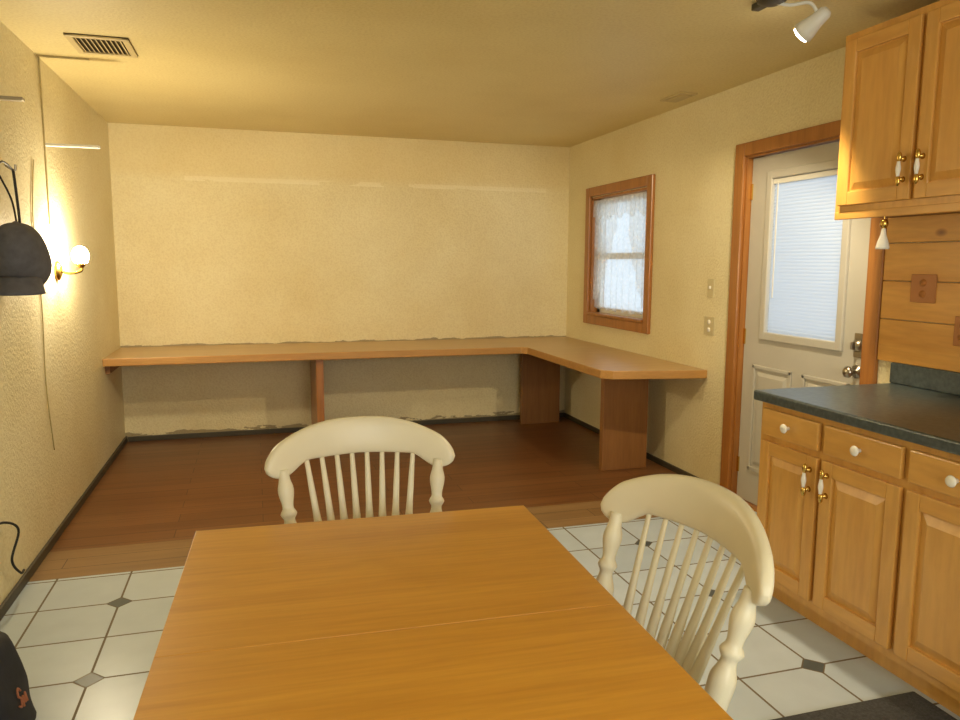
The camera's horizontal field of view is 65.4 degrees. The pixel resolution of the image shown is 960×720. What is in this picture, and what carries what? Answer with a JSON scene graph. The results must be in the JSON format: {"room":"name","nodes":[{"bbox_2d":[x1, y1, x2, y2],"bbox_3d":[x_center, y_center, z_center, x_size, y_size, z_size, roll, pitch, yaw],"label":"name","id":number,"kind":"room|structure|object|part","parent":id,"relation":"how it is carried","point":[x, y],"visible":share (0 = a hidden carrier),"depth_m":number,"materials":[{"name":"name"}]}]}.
{"room":"dining room","nodes":[
{"label":"dining room","id":0,"kind":"room"},
{"bbox_2d":[0,21,124,604],"bbox_3d":[-1.655,-0.046,1.774,0.120,2.440,8.330,-2,8,-17],"label":"wall","id":1,"kind":"structure","parent":0,"point":[40,484],"depth_m":3.93,"materials":[{"name":"beige paint"}]},
{"bbox_2d":[0,521,24,573],"bbox_3d":[-1.884,0.770,2.984,0.038,0.300,0.363,-1,8,-12],"label":"power cord","id":2,"kind":"object","parent":1,"relation":"attached to","point":[3,522],"visible":1,"depth_m":3.04,"materials":[{"name":"black rubber"}]},
{"bbox_2d":[0,96,24,101],"bbox_3d":[-1.991,-1.108,3.171,0.100,0.015,0.040,-2,8,-17],"label":"shelf bracket","id":3,"kind":"object","parent":1,"relation":"attached to","point":[2,98],"visible":1,"depth_m":3.16,"materials":[{"name":"metal"}]},
{"bbox_2d":[0,160,51,295],"bbox_3d":[-1.886,-0.542,3.095,0.203,0.566,0.526,-2,8,-20],"label":"cap","id":4,"kind":"object","parent":1,"relation":"hanging from","point":[25,257],"visible":1,"depth_m":2.93,"materials":[{"name":"grey fabric"}]},
{"bbox_3d":[-1.858,-0.420,3.029,0.202,0.265,0.315,-2,8,-17],"label":"crown","id":5,"kind":"part","parent":4,"relation":"part of","materials":[{"name":"grey fabric"}]},
{"bbox_2d":[32,159,54,449],"bbox_3d":[-2.168,-0.252,3.703,0.006,1.452,0.106,-2,8,-17],"label":"cord","id":6,"kind":"object","parent":1,"relation":"attached to","point":[33,159],"visible":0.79,"depth_m":3.71,"materials":[{"name":"beige plastic"}]},
{"bbox_2d":[38,57,50,224],"bbox_3d":[-2.241,-1.123,3.847,0.006,0.840,0.012,-2,8,-17],"label":"trim","id":7,"kind":"structure","parent":1,"relation":"attached to","point":[38,57],"depth_m":3.84,"materials":[{"name":"beige wood"}]},
{"bbox_2d":[36,55,89,60],"bbox_3d":[-2.119,-1.537,3.803,0.240,0.006,0.020,-2,8,-17],"label":"trim","id":8,"kind":"structure","parent":1,"relation":"attached to","point":[47,56],"depth_m":3.80,"materials":[{"name":"beige wood"}]},
{"bbox_2d":[0,436,127,620],"bbox_3d":[-1.597,1.140,1.946,0.015,0.045,8.330,-2,8,-17],"label":"baseboard","id":9,"kind":"structure","parent":1,"relation":"attached to","point":[14,593],"depth_m":3.73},
{"bbox_2d":[54,246,88,280],"bbox_3d":[-2.193,-0.520,4.029,0.162,0.187,0.110,-2,8,-17],"label":"wall sconce","id":10,"kind":"object","parent":1,"relation":"attached to","point":[80,255],"visible":1,"depth_m":4.01,"materials":[{"name":"gold metal"}]},
{"bbox_3d":[-2.200,-0.486,4.031,0.114,0.053,0.014,-2,8,-17],"label":"arm","id":11,"kind":"part","parent":10,"relation":"part of","materials":[{"name":"gold metal"}]},
{"bbox_3d":[-2.156,-0.562,4.035,0.084,0.104,0.084,-2,8,-17],"label":"globe","id":12,"kind":"part","parent":10,"relation":"part of","materials":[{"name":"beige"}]},
{"bbox_2d":[45,143,100,148],"bbox_3d":[-2.125,-1.117,3.903,0.260,0.015,0.030,-2,8,-17],"label":"shelf bracket","id":13,"kind":"object","parent":1,"relation":"attached to","point":[46,144],"visible":1,"depth_m":3.89,"materials":[{"name":"white metal"}]},
{"bbox_2d":[108,123,569,436],"bbox_3d":[-1.016,-0.631,6.337,3.980,2.440,0.120,-2,8,-17],"label":"wall","id":14,"kind":"structure","parent":0,"point":[222,236],"depth_m":6.19,"materials":[{"name":"beige paint"}]},
{"bbox_2d":[128,413,562,441],"bbox_3d":[-1.002,0.567,6.427,3.700,0.040,0.015,-2,8,-17],"label":"baseboard","id":15,"kind":"structure","parent":14,"relation":"attached to","point":[510,417],"depth_m":6.18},
{"bbox_2d":[0,0,939,146],"bbox_3d":[0.200,-1.367,2.161,3.980,0.100,8.570,-2,8,-17],"label":"ceiling","id":16,"kind":"structure","parent":0,"point":[557,73],"depth_m":3.76,"materials":[{"name":"white paint"}]},
{"bbox_2d":[63,33,137,57],"bbox_3d":[-1.808,-1.503,3.585,0.270,0.013,0.320,-2,8,-17],"label":"ceiling vent","id":17,"kind":"object","parent":16,"relation":"attached to","point":[83,43],"depth_m":3.57,"materials":[{"name":"beige metal"}]},
{"bbox_2d":[660,92,697,102],"bbox_3d":[1.225,-1.619,4.620,0.120,0.018,0.240,-2,8,-17],"label":"plate","id":18,"kind":"object","parent":16,"relation":"attached to","point":[679,96],"depth_m":4.57,"materials":[{"name":"beige metal"}]},
{"bbox_2d":[751,0,830,41],"bbox_3d":[1.370,-1.253,2.354,0.264,0.162,1.400,-2,8,-17],"label":"track light","id":19,"kind":"object","parent":16,"relation":"attached to","point":[806,29],"visible":1,"depth_m":2.89,"materials":[{"name":"white paint"}]},
{"bbox_3d":[1.222,-1.356,2.892,0.189,0.072,0.025,1,7,8],"label":"arm","id":20,"kind":"part","parent":19,"relation":"part of","materials":[{"name":"white paint"}]},
{"bbox_2d":[0,417,959,719],"bbox_3d":[0.187,1.153,2.486,3.980,0.100,8.570,-2,8,-17],"label":"floor","id":21,"kind":"structure","parent":0,"point":[85,630],"depth_m":3.75,"materials":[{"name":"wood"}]},
{"bbox_2d":[0,631,36,719],"bbox_3d":[-1.464,0.946,2.170,0.256,0.373,0.397,-2,8,-17],"label":"backpack","id":22,"kind":"object","parent":21,"relation":"on","point":[16,703],"visible":1,"depth_m":2.20,"materials":[{"name":"black fabric"}]},
{"bbox_2d":[16,687,22,707],"bbox_3d":[-1.353,0.992,2.198,0.015,0.061,0.039,-2,8,-17],"label":"print","id":23,"kind":"object","parent":22,"relation":"attached to","point":[19,698],"depth_m":2.20},
{"bbox_2d":[22,691,28,706],"bbox_3d":[-1.358,1.010,2.232,0.011,0.034,0.038,-2,8,-17],"label":"print","id":24,"kind":"object","parent":22,"relation":"attached to","point":[25,699],"depth_m":2.24},
{"bbox_2d":[264,416,454,523],"bbox_3d":[-0.285,0.679,2.019,0.546,0.960,0.586,-2,8,-17],"label":"dining chair","id":25,"kind":"object","parent":21,"relation":"on","point":[366,434],"visible":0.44,"depth_m":2.19,"materials":[{"name":"beige paint"}]},
{"bbox_3d":[-0.519,0.509,2.076,0.050,0.403,0.132,-7,10,-43],"label":"post","id":26,"kind":"part","parent":25,"relation":"part of","materials":[{"name":"beige paint"}]},
{"bbox_3d":[-0.349,0.247,2.188,0.546,0.148,0.122,-2,8,-17],"label":"crest rail","id":27,"kind":"part","parent":25,"relation":"part of","materials":[{"name":"beige paint"}]},
{"bbox_3d":[-0.131,0.496,2.191,0.050,0.403,0.132,2,7,10],"label":"post","id":28,"kind":"part","parent":25,"relation":"part of","materials":[{"name":"beige paint"}]},
{"bbox_2d":[102,336,706,470],"bbox_3d":[-0.679,0.354,5.315,3.740,0.750,2.259,-2,8,-17],"label":"built-in desk","id":29,"kind":"object","parent":21,"relation":"on","point":[624,375],"visible":0.96,"depth_m":5.53,"materials":[{"name":"brown wood"}]},
{"bbox_3d":[-1.294,0.297,5.948,0.055,0.695,0.650,-2,8,-17],"label":"support panel","id":30,"kind":"part","parent":29,"relation":"part of","materials":[{"name":"brown wood"}]},
{"bbox_3d":[0.535,0.215,6.657,0.360,0.695,0.050,-2,8,-17],"label":"support panel","id":31,"kind":"part","parent":29,"relation":"part of","materials":[{"name":"brown wood"}]},
{"bbox_3d":[0.994,0.410,5.168,0.340,0.695,0.050,-2,8,-17],"label":"support panel","id":32,"kind":"part","parent":29,"relation":"part of","materials":[{"name":"brown wood"}]},
{"bbox_2d":[133,505,732,719],"bbox_3d":[-0.104,0.879,1.275,0.850,0.750,1.520,-2,8,-14],"label":"dining table","id":33,"kind":"object","parent":21,"relation":"on","point":[472,614],"visible":1,"depth_m":1.35,"materials":[{"name":"brown wood"}]},
{"bbox_2d":[596,474,774,711],"bbox_3d":[0.224,0.746,1.517,0.586,0.960,0.546,-3,8,-22],"label":"dining chair","id":34,"kind":"object","parent":21,"relation":"on","point":[709,508],"visible":0.7,"depth_m":1.53,"materials":[{"name":"beige paint"}]},
{"bbox_3d":[0.281,0.557,1.736,0.050,0.403,0.132,7,10,41],"label":"post","id":35,"kind":"part","parent":34,"relation":"part of","materials":[{"name":"beige paint"}]},
{"bbox_3d":[0.442,0.333,1.552,0.122,0.148,0.546,-3,8,-22],"label":"crest rail","id":36,"kind":"part","parent":34,"relation":"part of","materials":[{"name":"beige paint"}]},
{"bbox_3d":[0.433,0.606,1.364,0.132,0.403,0.050,1,7,4],"label":"post","id":37,"kind":"part","parent":34,"relation":"part of","materials":[{"name":"beige paint"}]},
{"bbox_2d":[757,402,959,716],"bbox_3d":[1.786,0.709,2.296,0.753,0.845,2.065,-2,8,-17],"label":"base cabinet","id":38,"kind":"object","parent":21,"relation":"on","point":[861,526],"visible":0.99,"depth_m":2.59,"materials":[{"name":"brown wood"}]},
{"bbox_3d":[1.204,0.271,2.952,0.030,0.038,0.038,-2,8,-17],"label":"drawer knob","id":39,"kind":"part","parent":38,"relation":"part of","materials":[{"name":"ceramic"}]},
{"bbox_3d":[1.223,0.630,3.005,0.011,0.443,0.207,-2,8,-17],"label":"door panel","id":40,"kind":"part","parent":38,"relation":"part of","materials":[{"name":"brown wood"}]},
{"bbox_3d":[1.228,0.270,2.959,0.020,0.110,0.325,-2,8,-17],"label":"drawer","id":41,"kind":"part","parent":38,"relation":"part of","materials":[{"name":"brown wood"}]},
{"bbox_3d":[1.309,0.316,2.604,0.030,0.038,0.038,-2,8,-17],"label":"drawer knob","id":42,"kind":"part","parent":38,"relation":"part of","materials":[{"name":"ceramic"}]},
{"bbox_3d":[1.328,0.675,2.656,0.011,0.443,0.234,-2,8,-17],"label":"door panel","id":43,"kind":"part","parent":38,"relation":"part of","materials":[{"name":"brown wood"}]},
{"bbox_2d":[754,362,959,455],"bbox_3d":[1.795,0.216,2.245,0.733,0.135,2.085,-2,8,-17],"label":"countertop","id":44,"kind":"structure","parent":38,"relation":"on","point":[919,405],"depth_m":2.85,"materials":[{"name":"green laminate"}]},
{"bbox_3d":[1.333,0.316,2.611,0.020,0.110,0.352,-2,8,-17],"label":"drawer","id":45,"kind":"part","parent":38,"relation":"part of","materials":[{"name":"brown wood"}]},
{"bbox_3d":[1.442,0.363,2.250,0.020,0.110,0.352,-2,8,-17],"label":"drawer","id":46,"kind":"part","parent":38,"relation":"part of","materials":[{"name":"brown wood"}]},
{"bbox_3d":[1.437,0.722,2.295,0.011,0.443,0.234,-2,8,-17],"label":"door panel","id":47,"kind":"part","parent":38,"relation":"part of","materials":[{"name":"brown wood"}]},
{"bbox_3d":[1.418,0.363,2.243,0.030,0.038,0.038,-2,8,-17],"label":"drawer knob","id":48,"kind":"part","parent":38,"relation":"part of","materials":[{"name":"ceramic"}]},
{"bbox_2d":[771,691,956,719],"bbox_3d":[1.260,1.166,1.984,0.630,0.012,0.860,-2,8,-17],"label":"kitchen mat","id":49,"kind":"object","parent":21,"relation":"on","point":[909,705],"visible":1,"depth_m":2.36,"materials":[{"name":"fabric"}]},
{"bbox_2d":[565,47,959,484],"bbox_3d":[2.043,-0.168,2.872,0.120,2.440,8.330,-2,8,-17],"label":"wall","id":50,"kind":"structure","parent":0,"point":[690,149],"depth_m":4.90,"materials":[{"name":"beige paint"}]},
{"bbox_2d":[586,187,646,322],"bbox_3d":[1.112,-0.815,5.865,0.160,0.972,0.954,-2,8,-17],"label":"window","id":51,"kind":"structure","parent":50,"relation":"in","point":[592,310],"depth_m":6.23,"materials":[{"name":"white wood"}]},
{"bbox_2d":[593,192,646,313],"bbox_3d":[1.090,-0.822,5.857,0.052,0.901,0.914,-2,8,-17],"label":"sheer curtain","id":52,"kind":"object","parent":51,"relation":"hanging from","point":[630,205],"visible":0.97,"depth_m":5.84,"materials":[{"name":"cloth"}]},
{"bbox_3d":[1.095,-1.259,5.802,0.012,0.012,0.914,-2,8,-17],"label":"rod","id":53,"kind":"part","parent":52,"relation":"part of","materials":[{"name":"white paint"}]},
{"bbox_3d":[1.146,-0.817,5.875,0.040,0.934,0.914,-2,8,-17],"label":"sash","id":54,"kind":"part","parent":51,"relation":"part of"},
{"bbox_2d":[583,174,655,333],"bbox_3d":[1.060,-0.815,5.849,0.028,1.130,1.110,-2,8,-17],"label":"window frame","id":55,"kind":"structure","parent":50,"relation":"attached to","point":[648,180],"depth_m":5.60,"materials":[{"name":"brown wood"}]},
{"bbox_2d":[563,412,698,477],"bbox_3d":[1.133,0.661,5.790,0.015,0.040,2.470,-2,8,-17],"label":"baseboard","id":56,"kind":"structure","parent":50,"relation":"attached to","point":[659,461],"depth_m":5.38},
{"bbox_2d":[704,316,714,335],"bbox_3d":[1.435,-0.214,4.688,0.009,0.115,0.110,-2,8,-17],"label":"wall outlet","id":57,"kind":"object","parent":50,"relation":"attached to","point":[709,322],"visible":1,"depth_m":4.68,"materials":[{"name":"plastic"}]},
{"bbox_2d":[707,279,714,297],"bbox_3d":[1.433,-0.447,4.657,0.016,0.115,0.070,-2,8,-17],"label":"light switch","id":58,"kind":"object","parent":50,"relation":"attached to","point":[711,282],"visible":1,"depth_m":4.65,"materials":[{"name":"plastic"}]},
{"bbox_2d":[737,141,870,504],"bbox_3d":[1.711,-0.107,3.964,0.042,1.987,0.932,-2,8,-17],"label":"door","id":59,"kind":"structure","parent":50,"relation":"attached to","point":[799,360],"depth_m":4.09,"materials":[{"name":"paint"}]},
{"bbox_2d":[747,364,791,472],"bbox_3d":[1.625,0.352,4.214,0.010,0.620,0.330,-2,8,-17],"label":"panel mould","id":60,"kind":"object","parent":59,"relation":"attached to","point":[754,367],"visible":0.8,"depth_m":4.33,"materials":[{"name":"white wood"}]},
{"bbox_2d":[753,372,786,465],"bbox_3d":[1.625,0.352,4.214,0.010,0.540,0.250,-2,8,-17],"label":"panel","id":61,"kind":"object","parent":59,"relation":"attached to","point":[764,381],"depth_m":4.27,"materials":[{"name":"paint"}]},
{"bbox_2d":[767,169,842,340],"bbox_3d":[1.698,-0.540,3.909,0.028,0.850,0.538,-2,8,-17],"label":"window blind","id":62,"kind":"object","parent":59,"relation":"attached to","point":[806,252],"visible":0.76,"depth_m":3.90,"materials":[{"name":"plastic"}]},
{"bbox_2d":[759,159,851,351],"bbox_3d":[1.689,-0.543,3.906,0.026,0.935,0.630,-2,8,-17],"label":"window frame","id":63,"kind":"structure","parent":59,"relation":"attached to","point":[837,345],"depth_m":3.92,"materials":[{"name":"paint"}]},
{"bbox_2d":[807,383,821,386],"bbox_3d":[1.743,0.403,3.825,0.010,0.540,0.250,-2,8,-17],"label":"panel","id":64,"kind":"object","parent":59,"relation":"attached to","point":[809,385],"depth_m":3.87,"materials":[{"name":"paint"}]},
{"bbox_2d":[801,374,849,387],"bbox_3d":[1.743,0.403,3.825,0.010,0.620,0.330,-2,8,-17],"label":"panel mould","id":65,"kind":"object","parent":59,"relation":"attached to","point":[803,377],"visible":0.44,"depth_m":3.81,"materials":[{"name":"white wood"}]},
{"bbox_2d":[842,365,859,377],"bbox_3d":[1.773,0.057,3.578,0.070,0.064,0.064,-2,8,-17],"label":"handle","id":66,"kind":"object","parent":59,"relation":"attached to","point":[847,371],"visible":0.93,"depth_m":3.57,"materials":[{"name":"metal"}]},
{"bbox_2d":[853,340,861,351],"bbox_3d":[1.795,-0.068,3.568,0.025,0.060,0.060,-2,8,-17],"label":"deadbolt rose","id":67,"kind":"object","parent":59,"relation":"attached to","point":[858,344],"visible":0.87,"depth_m":3.55,"materials":[{"name":"silver metal"}]},
{"bbox_2d":[850,342,854,349],"bbox_3d":[1.776,-0.067,3.563,0.025,0.036,0.010,-2,8,-17],"label":"deadbolt turn","id":68,"kind":"object","parent":67,"relation":"attached to","point":[852,345],"depth_m":3.56,"materials":[{"name":"metal"}]},
{"bbox_2d":[853,333,862,357],"bbox_3d":[1.804,-0.071,3.571,0.006,0.115,0.046,-2,8,-17],"label":"plate","id":69,"kind":"object","parent":59,"relation":"attached to","point":[858,336],"depth_m":3.57,"materials":[{"name":"metal"}]},
{"bbox_2d":[720,120,887,511],"bbox_3d":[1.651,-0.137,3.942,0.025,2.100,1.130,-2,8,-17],"label":"trim","id":70,"kind":"structure","parent":50,"relation":"attached to","point":[876,257],"depth_m":4.21,"materials":[{"name":"brown wood"}]},
{"bbox_2d":[834,0,959,219],"bbox_3d":[1.955,-0.848,2.188,0.355,0.757,2.150,-2,8,-17],"label":"upper cabinet","id":71,"kind":"object","parent":50,"relation":"attached to","point":[899,146],"visible":1,"depth_m":2.85,"materials":[{"name":"brown wood"}]},
{"bbox_3d":[1.577,-0.965,2.970,0.011,0.548,0.244,-2,8,-17],"label":"door panel","id":72,"kind":"part","parent":71,"relation":"part of","materials":[{"name":"brown wood"}]},
{"bbox_2d":[875,216,888,248],"bbox_3d":[1.605,-0.506,2.975,0.050,0.130,0.049,-2,8,-17],"label":"glass ornament","id":73,"kind":"object","parent":71,"relation":"hanging from","point":[882,243],"visible":1,"depth_m":2.96,"materials":[{"name":"white ceramic"}]},
{"bbox_3d":[1.689,-0.916,2.599,0.011,0.548,0.244,-2,8,-17],"label":"door panel","id":74,"kind":"part","parent":71,"relation":"part of","materials":[{"name":"brown wood"}]},
{"bbox_2d":[877,213,959,371],"bbox_3d":[2.129,-0.186,2.338,0.017,0.642,2.170,-2,8,-17],"label":"paneling","id":75,"kind":"structure","parent":50,"relation":"attached to","point":[923,344],"depth_m":3.17,"materials":[{"name":"brown wood"}]},
{"bbox_2d":[910,274,936,302],"bbox_3d":[1.869,-0.301,3.155,0.009,0.120,0.125,-2,8,-17],"label":"wall outlet","id":76,"kind":"object","parent":75,"relation":"attached to","point":[923,286],"visible":1,"depth_m":3.15,"materials":[{"name":"brown plastic"}]},
{"bbox_2d":[919,291,924,297],"bbox_3d":[1.866,-0.278,3.157,0.004,0.032,0.031,-2,8,-17],"label":"receptacle","id":77,"kind":"object","parent":76,"relation":"attached to","point":[921,293],"depth_m":3.16,"materials":[{"name":"brown plastic"}]},
{"bbox_2d":[920,279,925,285],"bbox_3d":[1.866,-0.325,3.151,0.004,0.032,0.031,-2,8,-17],"label":"receptacle","id":78,"kind":"object","parent":76,"relation":"attached to","point":[922,281],"depth_m":3.15,"materials":[{"name":"brown plastic"}]},
{"bbox_2d":[953,316,959,345],"bbox_3d":[1.925,-0.113,2.986,0.009,0.120,0.075,-2,8,-17],"label":"wall outlet","id":79,"kind":"object","parent":75,"relation":"attached to","point":[956,338],"visible":1,"depth_m":3.01,"materials":[{"name":"brown plastic"}]},
{"bbox_2d":[889,362,959,395],"bbox_3d":[2.134,0.184,2.343,0.026,0.093,2.085,-2,8,-17],"label":"backsplash","id":80,"kind":"structure","parent":50,"relation":"attached to","point":[938,380],"depth_m":3.15,"materials":[{"name":"grey laminate"}]}
]}

